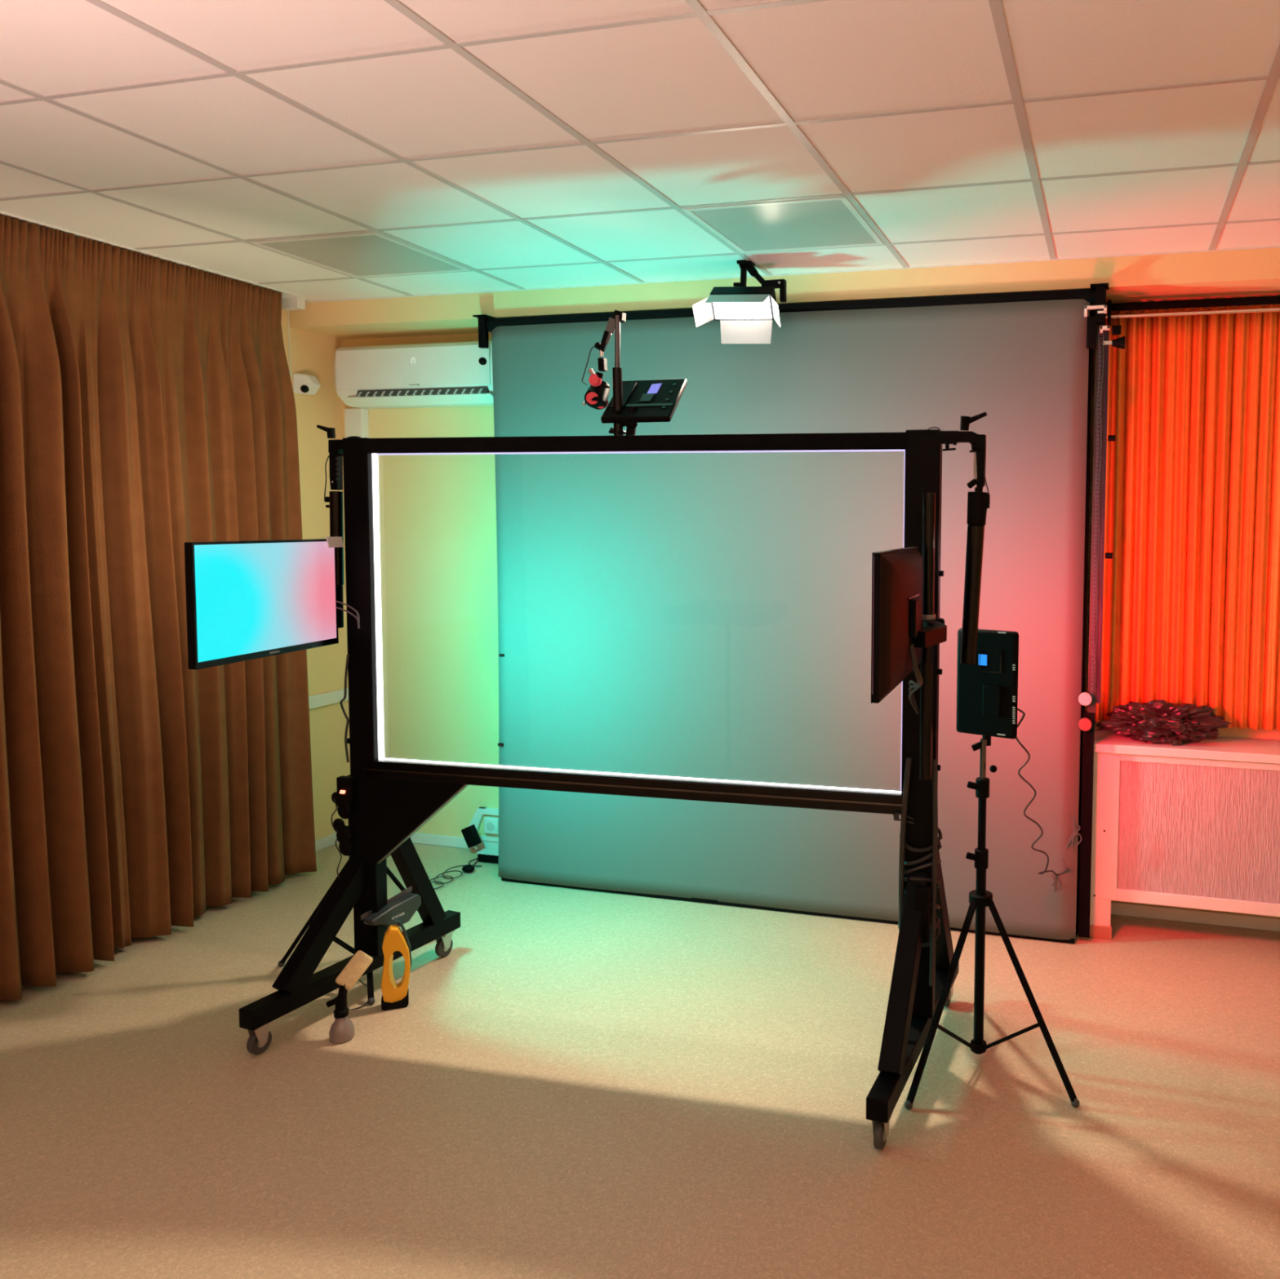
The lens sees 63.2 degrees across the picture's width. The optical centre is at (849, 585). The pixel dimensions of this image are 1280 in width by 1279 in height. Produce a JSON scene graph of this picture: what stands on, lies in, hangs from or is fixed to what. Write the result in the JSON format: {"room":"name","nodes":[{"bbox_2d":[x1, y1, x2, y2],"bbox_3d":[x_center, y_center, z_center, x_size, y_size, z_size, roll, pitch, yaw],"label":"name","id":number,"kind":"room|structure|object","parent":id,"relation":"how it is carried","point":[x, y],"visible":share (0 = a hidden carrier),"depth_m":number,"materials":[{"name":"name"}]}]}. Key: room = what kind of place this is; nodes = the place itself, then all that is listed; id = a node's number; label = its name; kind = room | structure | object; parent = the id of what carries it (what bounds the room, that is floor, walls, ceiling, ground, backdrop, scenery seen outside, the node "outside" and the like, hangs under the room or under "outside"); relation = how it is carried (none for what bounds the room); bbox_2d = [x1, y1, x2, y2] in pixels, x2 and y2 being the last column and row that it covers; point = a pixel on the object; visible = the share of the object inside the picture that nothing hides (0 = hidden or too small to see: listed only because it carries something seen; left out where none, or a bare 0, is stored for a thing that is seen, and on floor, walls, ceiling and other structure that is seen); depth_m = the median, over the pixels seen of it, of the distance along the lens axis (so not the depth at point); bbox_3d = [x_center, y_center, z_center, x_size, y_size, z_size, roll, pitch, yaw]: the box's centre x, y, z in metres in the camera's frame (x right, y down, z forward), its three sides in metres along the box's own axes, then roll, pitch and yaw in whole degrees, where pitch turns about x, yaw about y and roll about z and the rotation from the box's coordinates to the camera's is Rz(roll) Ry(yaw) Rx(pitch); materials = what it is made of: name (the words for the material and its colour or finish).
{"room":"video recording studio","nodes":[
{"label":"video recording studio","id":0,"kind":"room"},
{"bbox_2d":[280,309,350,840],"bbox_3d":[-3.659,0.183,1.921,0.100,2.789,7.240,1,4,15],"label":"wall","id":1,"kind":"structure","parent":0,"point":[313,354],"depth_m":5.23,"materials":[{"name":"paint"}]},
{"bbox_2d":[293,373,320,395],"bbox_3d":[-2.723,-1.010,5.065,0.073,0.100,0.108,1,4,15],"label":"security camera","id":2,"kind":"object","parent":1,"relation":"attached to","point":[303,384],"visible":1,"depth_m":5.04,"materials":[{"name":"white plastic"}]},
{"bbox_2d":[315,832,338,851],"bbox_3d":[-3.602,1.546,2.041,0.015,0.055,7.140,1,4,15],"label":"baseboard","id":3,"kind":"structure","parent":1,"relation":"attached to","point":[324,842],"depth_m":5.29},
{"bbox_2d":[308,688,348,709],"bbox_3d":[-2.833,0.616,4.889,0.025,0.063,1.140,1,4,15],"label":"trim","id":4,"kind":"structure","parent":1,"relation":"attached to","point":[335,696],"depth_m":5.26,"materials":[{"name":"white plastic"}]},
{"bbox_2d":[0,842,1279,1278],"bbox_3d":[-0.432,1.700,1.220,6.770,0.100,7.340,1,4,15],"label":"floor","id":5,"kind":"structure","parent":0,"point":[587,1084],"depth_m":2.96,"materials":[{"name":"beige carpet"}]},
{"bbox_2d":[277,737,405,1005],"bbox_3d":[-1.892,0.956,3.894,0.571,1.031,0.583,1,4,15],"label":"stand","id":6,"kind":"object","parent":5,"relation":"on","point":[371,1001],"visible":0.16,"depth_m":3.87,"materials":[{"name":"black metal"}]},
{"bbox_2d":[325,950,373,1044],"bbox_3d":[-1.662,1.369,3.365,0.140,0.273,0.077,-3,5,-43],"label":"spray bottle","id":7,"kind":"object","parent":5,"relation":"on","point":[341,1031],"visible":1,"depth_m":3.35,"materials":[{"name":"grey plastic"}]},
{"bbox_2d":[328,1016,354,1044],"bbox_3d":[-1.686,1.464,3.349,0.076,0.086,0.076,1,4,15],"label":"bottle","id":8,"kind":"object","parent":7,"relation":"on","point":[341,1031],"depth_m":3.33,"materials":[{"name":"grey plastic"}]},
{"bbox_2d":[348,979,367,1011],"bbox_3d":[-1.743,1.458,3.604,0.055,0.057,0.153,0,4,-8],"label":"wire","id":9,"kind":"object","parent":5,"relation":"on","point":[361,981],"visible":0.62,"depth_m":3.57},
{"bbox_2d":[360,886,421,1010],"bbox_3d":[-1.610,1.309,3.636,0.150,0.360,0.226,2,4,23],"label":"vacuum","id":10,"kind":"object","parent":5,"relation":"on","point":[401,908],"visible":1,"depth_m":3.57,"materials":[{"name":"yellow plastic"}]},
{"bbox_2d":[430,849,478,889],"bbox_3d":[-1.923,1.391,4.856,0.130,0.037,0.618,1,4,15],"label":"coiled cord","id":11,"kind":"object","parent":5,"relation":"on","point":[468,868],"visible":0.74,"depth_m":4.90,"materials":[{"name":"black plastic"}]},
{"bbox_2d":[468,848,498,866],"bbox_3d":[-1.778,1.373,5.055,0.263,0.052,0.135,1,4,15],"label":"block","id":12,"kind":"object","parent":5,"relation":"on","point":[485,855],"visible":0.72,"depth_m":5.08,"materials":[{"name":"black plastic"}]},
{"bbox_2d":[239,429,959,1150],"bbox_3d":[-0.768,0.504,3.378,2.160,2.008,1.025,1,4,15],"label":"board","id":13,"kind":"object","parent":5,"relation":"on","point":[396,797],"depth_m":3.38,"materials":[{"name":"black metal"}]},
{"bbox_2d":[184,538,338,670],"bbox_3d":[-1.861,0.038,3.201,0.095,0.363,0.677,1,4,7],"label":"monitor","id":14,"kind":"object","parent":13,"relation":"attached to","point":[248,600],"visible":0.98,"depth_m":3.12,"materials":[{"name":"black plastic"}]},
{"bbox_2d":[320,536,343,547],"bbox_3d":[-1.783,-0.149,3.476,0.026,0.036,0.088,1,4,7],"label":"paper note","id":15,"kind":"object","parent":14,"relation":"attached to","point":[332,542],"visible":1,"depth_m":3.47,"materials":[{"name":"beige paper"}]},
{"bbox_2d":[336,600,359,628],"bbox_3d":[-1.732,0.101,3.483,0.094,0.094,0.005,1,4,15],"label":"cable","id":16,"kind":"object","parent":14,"relation":"attached to","point":[351,607],"visible":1,"depth_m":3.48,"materials":[{"name":"black rubber"}]},
{"bbox_2d":[316,425,359,456],"bbox_3d":[-1.784,-0.508,3.540,0.183,0.111,0.045,1,4,15],"label":"clamp arm","id":17,"kind":"object","parent":13,"relation":"attached to","point":[334,446],"visible":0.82,"depth_m":3.54,"materials":[{"name":"black metal"}]},
{"bbox_2d":[324,453,344,627],"bbox_3d":[-1.821,-0.158,3.567,0.073,0.617,0.052,1,4,15],"label":"tube light","id":18,"kind":"object","parent":17,"relation":"hanging from","point":[335,463],"visible":0.85,"depth_m":3.55,"materials":[{"name":"black metal"}]},
{"bbox_2d":[324,497,329,502],"bbox_3d":[-1.839,-0.304,3.569,0.030,0.019,0.020,1,4,15],"label":"socket","id":19,"kind":"object","parent":18,"relation":"attached to","point":[326,499],"depth_m":3.56,"materials":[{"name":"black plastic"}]},
{"bbox_2d":[331,791,354,856],"bbox_3d":[-1.802,0.849,3.588,0.085,0.230,0.041,1,4,15],"label":"cluster","id":20,"kind":"object","parent":13,"relation":"hanging from","point":[344,834],"visible":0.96,"depth_m":3.58,"materials":[{"name":"black plastic"}]},
{"bbox_2d":[330,799,342,878],"bbox_3d":[-1.815,0.911,3.585,0.060,0.316,0.004,1,4,15],"label":"wire","id":21,"kind":"object","parent":20,"relation":"hanging from","point":[334,799],"visible":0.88,"depth_m":3.58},
{"bbox_2d":[339,654,349,762],"bbox_3d":[-1.777,0.434,3.556,0.042,0.385,0.008,1,4,15],"label":"cable","id":22,"kind":"object","parent":13,"relation":"attached to","point":[348,655],"visible":1,"depth_m":3.56,"materials":[{"name":"black rubber"}]},
{"bbox_2d":[594,310,626,435],"bbox_3d":[-0.784,-0.697,3.318,0.108,0.409,0.045,1,4,15],"label":"boom pole","id":23,"kind":"object","parent":13,"relation":"attached to","point":[613,325],"visible":0.98,"depth_m":3.30,"materials":[{"name":"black metal"}]},
{"bbox_2d":[581,346,610,409],"bbox_3d":[-0.842,-0.689,3.365,0.096,0.208,0.124,0,4,-7],"label":"microphone","id":24,"kind":"object","parent":23,"relation":"hanging from","point":[596,397],"visible":1,"depth_m":3.33,"materials":[{"name":"black metal"}]},
{"bbox_2d":[600,378,687,435],"bbox_3d":[-0.685,-0.597,3.372,0.236,0.214,0.231,1,4,6],"label":"panel light","id":25,"kind":"object","parent":13,"relation":"on","point":[651,400],"visible":0.94,"depth_m":3.33,"materials":[{"name":"black plastic"}]},
{"bbox_2d":[871,493,946,780],"bbox_3d":[0.177,0.174,2.731,0.130,0.866,0.685,1,4,15],"label":"monitor","id":26,"kind":"object","parent":13,"relation":"attached to","point":[903,580],"visible":0.96,"depth_m":2.64,"materials":[{"name":"black plastic"}]},
{"bbox_2d":[908,643,923,714],"bbox_3d":[0.186,0.274,2.850,0.039,0.258,0.404,1,4,4],"label":"cable","id":27,"kind":"object","parent":26,"relation":"hanging from","point":[917,674],"visible":1,"depth_m":2.71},
{"bbox_2d":[897,757,942,986],"bbox_3d":[0.208,0.926,3.129,0.139,0.784,0.218,1,4,15],"label":"cable","id":28,"kind":"object","parent":13,"relation":"attached to","point":[936,846],"visible":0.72,"depth_m":3.13,"materials":[{"name":"black rubber"}]},
{"bbox_2d":[893,812,913,824],"bbox_3d":[0.168,0.726,3.148,0.067,0.033,0.008,1,4,15],"label":"clip","id":29,"kind":"object","parent":28,"relation":"attached to","point":[896,816],"visible":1,"depth_m":3.15,"materials":[{"name":"grey metal"}]},
{"bbox_2d":[937,411,986,453],"bbox_3d":[0.340,-0.459,3.029,0.147,0.121,0.045,1,4,15],"label":"clamp arm","id":30,"kind":"object","parent":13,"relation":"attached to","point":[978,442],"visible":1,"depth_m":3.02,"materials":[{"name":"black metal"}]},
{"bbox_2d":[960,449,990,665],"bbox_3d":[0.379,-0.083,3.033,0.082,0.646,0.062,1,4,15],"label":"support arm","id":31,"kind":"object","parent":30,"relation":"hanging from","point":[978,501],"visible":0.98,"depth_m":3.02,"materials":[{"name":"black metal"}]},
{"bbox_2d":[986,494,990,508],"bbox_3d":[0.411,-0.251,3.015,0.015,0.041,0.016,1,4,15],"label":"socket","id":32,"kind":"object","parent":31,"relation":"attached to","point":[988,496],"depth_m":3.01,"materials":[{"name":"black plastic"}]},
{"bbox_2d":[904,738,1079,1109],"bbox_3d":[0.494,1.009,3.212,0.500,1.048,0.703,1,4,15],"label":"stand","id":33,"kind":"object","parent":5,"relation":"on","point":[980,898],"visible":1,"depth_m":3.17,"materials":[{"name":"black metal"}]},
{"bbox_2d":[955,627,1019,751],"bbox_3d":[0.429,0.331,3.183,0.206,0.382,0.075,3,4,31],"label":"panel light","id":34,"kind":"object","parent":33,"relation":"on","point":[988,690],"visible":0.98,"depth_m":3.17,"materials":[{"name":"black plastic"}]},
{"bbox_2d":[1017,632,1019,736],"bbox_3d":[0.446,0.308,3.210,0.194,0.326,0.010,3,4,31],"label":"diffuser","id":35,"kind":"object","parent":34,"relation":"attached to","point":[1017,633],"depth_m":3.15,"materials":[{"name":"white plastic"}]},
{"bbox_2d":[1015,708,1069,875],"bbox_3d":[0.675,0.784,3.651,0.101,0.867,1.009,2,4,21],"label":"lead","id":36,"kind":"object","parent":34,"relation":"hanging from","point":[1020,710],"visible":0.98,"depth_m":3.61,"materials":[{"name":"black rubber"}]},
{"bbox_2d":[1051,874,1061,892],"bbox_3d":[0.850,1.221,4.140,0.042,0.075,0.004,1,4,15],"label":"cable tie","id":37,"kind":"object","parent":36,"relation":"attached to","point":[1059,880],"visible":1,"depth_m":4.14,"materials":[{"name":"black plastic"}]},
{"bbox_2d":[1078,283,1115,937],"bbox_3d":[1.006,0.135,4.099,0.110,2.647,0.150,1,4,15],"label":"upright","id":38,"kind":"object","parent":5,"relation":"on","point":[1087,736],"depth_m":4.08,"materials":[{"name":"black metal"}]},
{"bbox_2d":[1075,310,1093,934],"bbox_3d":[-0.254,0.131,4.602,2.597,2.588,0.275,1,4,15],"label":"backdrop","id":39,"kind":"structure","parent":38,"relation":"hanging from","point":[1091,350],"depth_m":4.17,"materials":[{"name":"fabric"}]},
{"bbox_2d":[1084,305,1124,349],"bbox_3d":[1.007,-1.016,3.980,0.165,0.167,0.059,1,4,8],"label":"lift","id":40,"kind":"object","parent":38,"relation":"hanging from","point":[1091,324],"visible":1,"depth_m":3.97,"materials":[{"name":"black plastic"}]},
{"bbox_2d":[1078,332,1104,731],"bbox_3d":[0.961,-0.205,4.009,0.069,1.582,0.023,1,4,15],"label":"chain","id":41,"kind":"object","parent":40,"relation":"hanging from","point":[1085,698],"visible":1,"depth_m":4.03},
{"bbox_2d":[1089,728,1279,939],"bbox_3d":[1.811,1.073,4.121,1.681,0.825,0.310,1,4,15],"label":"radiator cover","id":42,"kind":"object","parent":5,"relation":"on","point":[1194,824],"visible":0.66,"depth_m":4.11,"materials":[{"name":"white paint"}]},
{"bbox_2d":[1096,699,1231,745],"bbox_3d":[1.295,0.560,4.176,0.536,0.177,0.223,1,4,15],"label":"decorative bowl","id":43,"kind":"object","parent":42,"relation":"on","point":[1159,722],"visible":1,"depth_m":4.12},
{"bbox_2d":[1116,760,1279,903],"bbox_3d":[1.786,1.007,4.010,1.386,0.540,0.010,1,4,15],"label":"grille","id":44,"kind":"object","parent":42,"relation":"attached to","point":[1193,831],"depth_m":4.10,"materials":[{"name":"white wood"}]},
{"bbox_2d":[0,0,1279,301],"bbox_3d":[-0.409,-1.183,1.040,6.770,0.100,7.340,1,4,15],"label":"ceiling","id":45,"kind":"structure","parent":0,"point":[828,58],"depth_m":2.72,"materials":[{"name":"tile"}]},
{"bbox_2d":[0,210,305,311],"bbox_3d":[-3.240,-1.230,2.699,0.125,0.059,4.520,1,4,15],"label":"rail","id":46,"kind":"object","parent":45,"relation":"attached to","point":[290,300],"visible":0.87,"depth_m":4.22,"materials":[{"name":"white plastic"}]},
{"bbox_2d":[0,214,316,1000],"bbox_3d":[-3.197,0.130,2.732,0.249,2.752,4.471,1,4,14],"label":"curtain","id":47,"kind":"object","parent":46,"relation":"hanging from","point":[148,410],"visible":0.96,"depth_m":3.99,"materials":[{"name":"brown fabric"}]},
{"bbox_2d":[287,311,291,379],"bbox_3d":[-2.756,-0.933,4.978,0.006,0.850,0.016,0,4,-13],"label":"pull cord","id":48,"kind":"object","parent":45,"relation":"hanging from","point":[287,311],"visible":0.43,"depth_m":4.96,"materials":[{"name":"white plastic"}]},
{"bbox_2d":[248,231,471,277],"bbox_3d":[-1.961,-1.333,4.090,0.576,0.006,0.576,1,4,15],"label":"ceiling light panel","id":49,"kind":"object","parent":45,"relation":"attached to","point":[372,254],"visible":1,"depth_m":4.06,"materials":[{"name":"white paint"}]},
{"bbox_2d":[0,0,1279,302],"bbox_3d":[-0.452,-1.121,0.879,6.570,0.004,6.800,1,4,15],"label":"grid","id":50,"kind":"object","parent":45,"relation":"attached to","point":[996,6],"depth_m":2.78,"materials":[{"name":"white metal"}]},
{"bbox_2d":[692,259,786,343],"bbox_3d":[-0.436,-1.161,4.068,0.358,0.356,0.228,1,4,15],"label":"lamp","id":51,"kind":"object","parent":45,"relation":"hanging from","point":[745,314],"visible":0.97,"depth_m":4.10,"materials":[{"name":"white metal"}]},
{"bbox_2d":[681,195,884,253],"bbox_3d":[-0.220,-1.291,3.636,0.576,0.006,0.576,1,4,15],"label":"ceiling light panel","id":52,"kind":"object","parent":45,"relation":"attached to","point":[831,222],"visible":1,"depth_m":3.60,"materials":[{"name":"white paint"}]},
{"bbox_2d":[340,303,1279,918],"bbox_3d":[0.495,0.047,4.626,6.770,2.789,0.100,1,4,15],"label":"wall","id":53,"kind":"structure","parent":0,"point":[438,541],"depth_m":5.26,"materials":[{"name":"paint"}]},
{"bbox_2d":[344,408,368,438],"bbox_3d":[-2.593,-0.453,5.326,0.110,0.950,0.050,1,4,15],"label":"trim","id":54,"kind":"structure","parent":53,"relation":"attached to","point":[356,420],"depth_m":5.28,"materials":[{"name":"white plastic"}]},
{"bbox_2d":[334,340,493,408],"bbox_3d":[-2.128,-1.052,5.072,0.920,0.296,0.236,1,4,15],"label":"air conditioner","id":55,"kind":"object","parent":53,"relation":"attached to","point":[436,375],"visible":0.8,"depth_m":4.97,"materials":[{"name":"white plastic"}]},
{"bbox_2d":[356,386,488,397],"bbox_3d":[-2.105,-0.949,4.969,0.740,0.040,0.032,1,4,15],"label":"outlet","id":56,"kind":"object","parent":55,"relation":"attached to","point":[362,392],"depth_m":4.96,"materials":[{"name":"white plastic"}]},
{"bbox_2d":[468,807,498,842],"bbox_3d":[-1.645,1.251,5.196,0.740,0.170,0.022,1,4,15],"label":"trim","id":57,"kind":"structure","parent":53,"relation":"attached to","point":[477,820],"depth_m":5.25,"materials":[{"name":"white plastic"}]},
{"bbox_2d":[461,824,481,849],"bbox_3d":[-1.943,1.295,5.184,0.100,0.127,0.035,1,4,15],"label":"power adapter","id":58,"kind":"object","parent":57,"relation":"attached to","point":[470,834],"visible":1,"depth_m":5.17,"materials":[{"name":"black plastic"}]},
{"bbox_2d":[472,314,496,364],"bbox_3d":[-1.641,-1.133,4.675,0.188,0.230,0.108,1,4,15],"label":"bracket","id":59,"kind":"object","parent":53,"relation":"attached to","point":[483,335],"visible":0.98,"depth_m":4.66,"materials":[{"name":"black metal"}]},
{"bbox_2d":[486,288,1095,943],"bbox_3d":[-0.359,0.116,4.429,2.740,2.657,0.076,1,4,15],"label":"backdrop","id":60,"kind":"structure","parent":59,"relation":"hanging from","point":[708,615],"depth_m":4.38,"materials":[{"name":"grey fabric"}]},
{"bbox_2d":[497,653,504,746],"bbox_3d":[-1.639,0.540,4.759,0.039,0.438,0.020,1,4,15],"label":"clips","id":61,"kind":"object","parent":60,"relation":"attached to","point":[500,655],"visible":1,"depth_m":4.76,"materials":[{"name":"black metal"}]},
{"bbox_2d":[1062,814,1081,869],"bbox_3d":[0.908,1.046,4.114,0.076,0.226,0.004,1,4,15],"label":"wire bundle","id":62,"kind":"object","parent":60,"relation":"attached to","point":[1075,833],"visible":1,"depth_m":4.11,"materials":[{"name":"plastic"}]},
{"bbox_2d":[484,816,498,834],"bbox_3d":[-1.859,1.249,5.245,0.084,0.085,0.034,1,4,15],"label":"wall socket","id":63,"kind":"object","parent":53,"relation":"attached to","point":[491,824],"visible":0.86,"depth_m":5.23,"materials":[{"name":"white plastic"}]},
{"bbox_2d":[486,822,493,831],"bbox_3d":[-1.861,1.250,5.236,0.044,0.044,0.014,1,4,15],"label":"outlet","id":64,"kind":"object","parent":63,"relation":"attached to","point":[490,825],"depth_m":5.23,"materials":[{"name":"white plastic"}]},
{"bbox_2d":[289,244,1279,339],"bbox_3d":[0.450,-1.271,4.330,6.570,0.122,0.340,1,4,15],"label":"trim","id":65,"kind":"structure","parent":53,"relation":"attached to","point":[1251,273],"depth_m":4.26,"materials":[{"name":"paint"}]},
{"bbox_2d":[410,832,1279,931],"bbox_3d":[0.469,1.414,4.656,6.570,0.055,0.015,1,4,15],"label":"baseboard","id":66,"kind":"structure","parent":53,"relation":"attached to","point":[1226,919],"depth_m":4.41,"materials":[{"name":"white plastic"}]},
{"bbox_2d":[1106,295,1279,325],"bbox_3d":[2.026,-1.115,4.010,1.950,0.090,0.180,1,4,15],"label":"curtain rod","id":67,"kind":"object","parent":53,"relation":"attached to","point":[1275,300],"visible":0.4,"depth_m":4.09,"materials":[{"name":"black metal"}]},
{"bbox_2d":[1094,304,1279,730],"bbox_3d":[1.930,-0.265,4.091,1.837,1.740,0.074,1,4,15],"label":"window curtain","id":68,"kind":"object","parent":67,"relation":"hanging from","point":[1191,589],"visible":0.87,"depth_m":4.21,"materials":[{"name":"orange fabric"}]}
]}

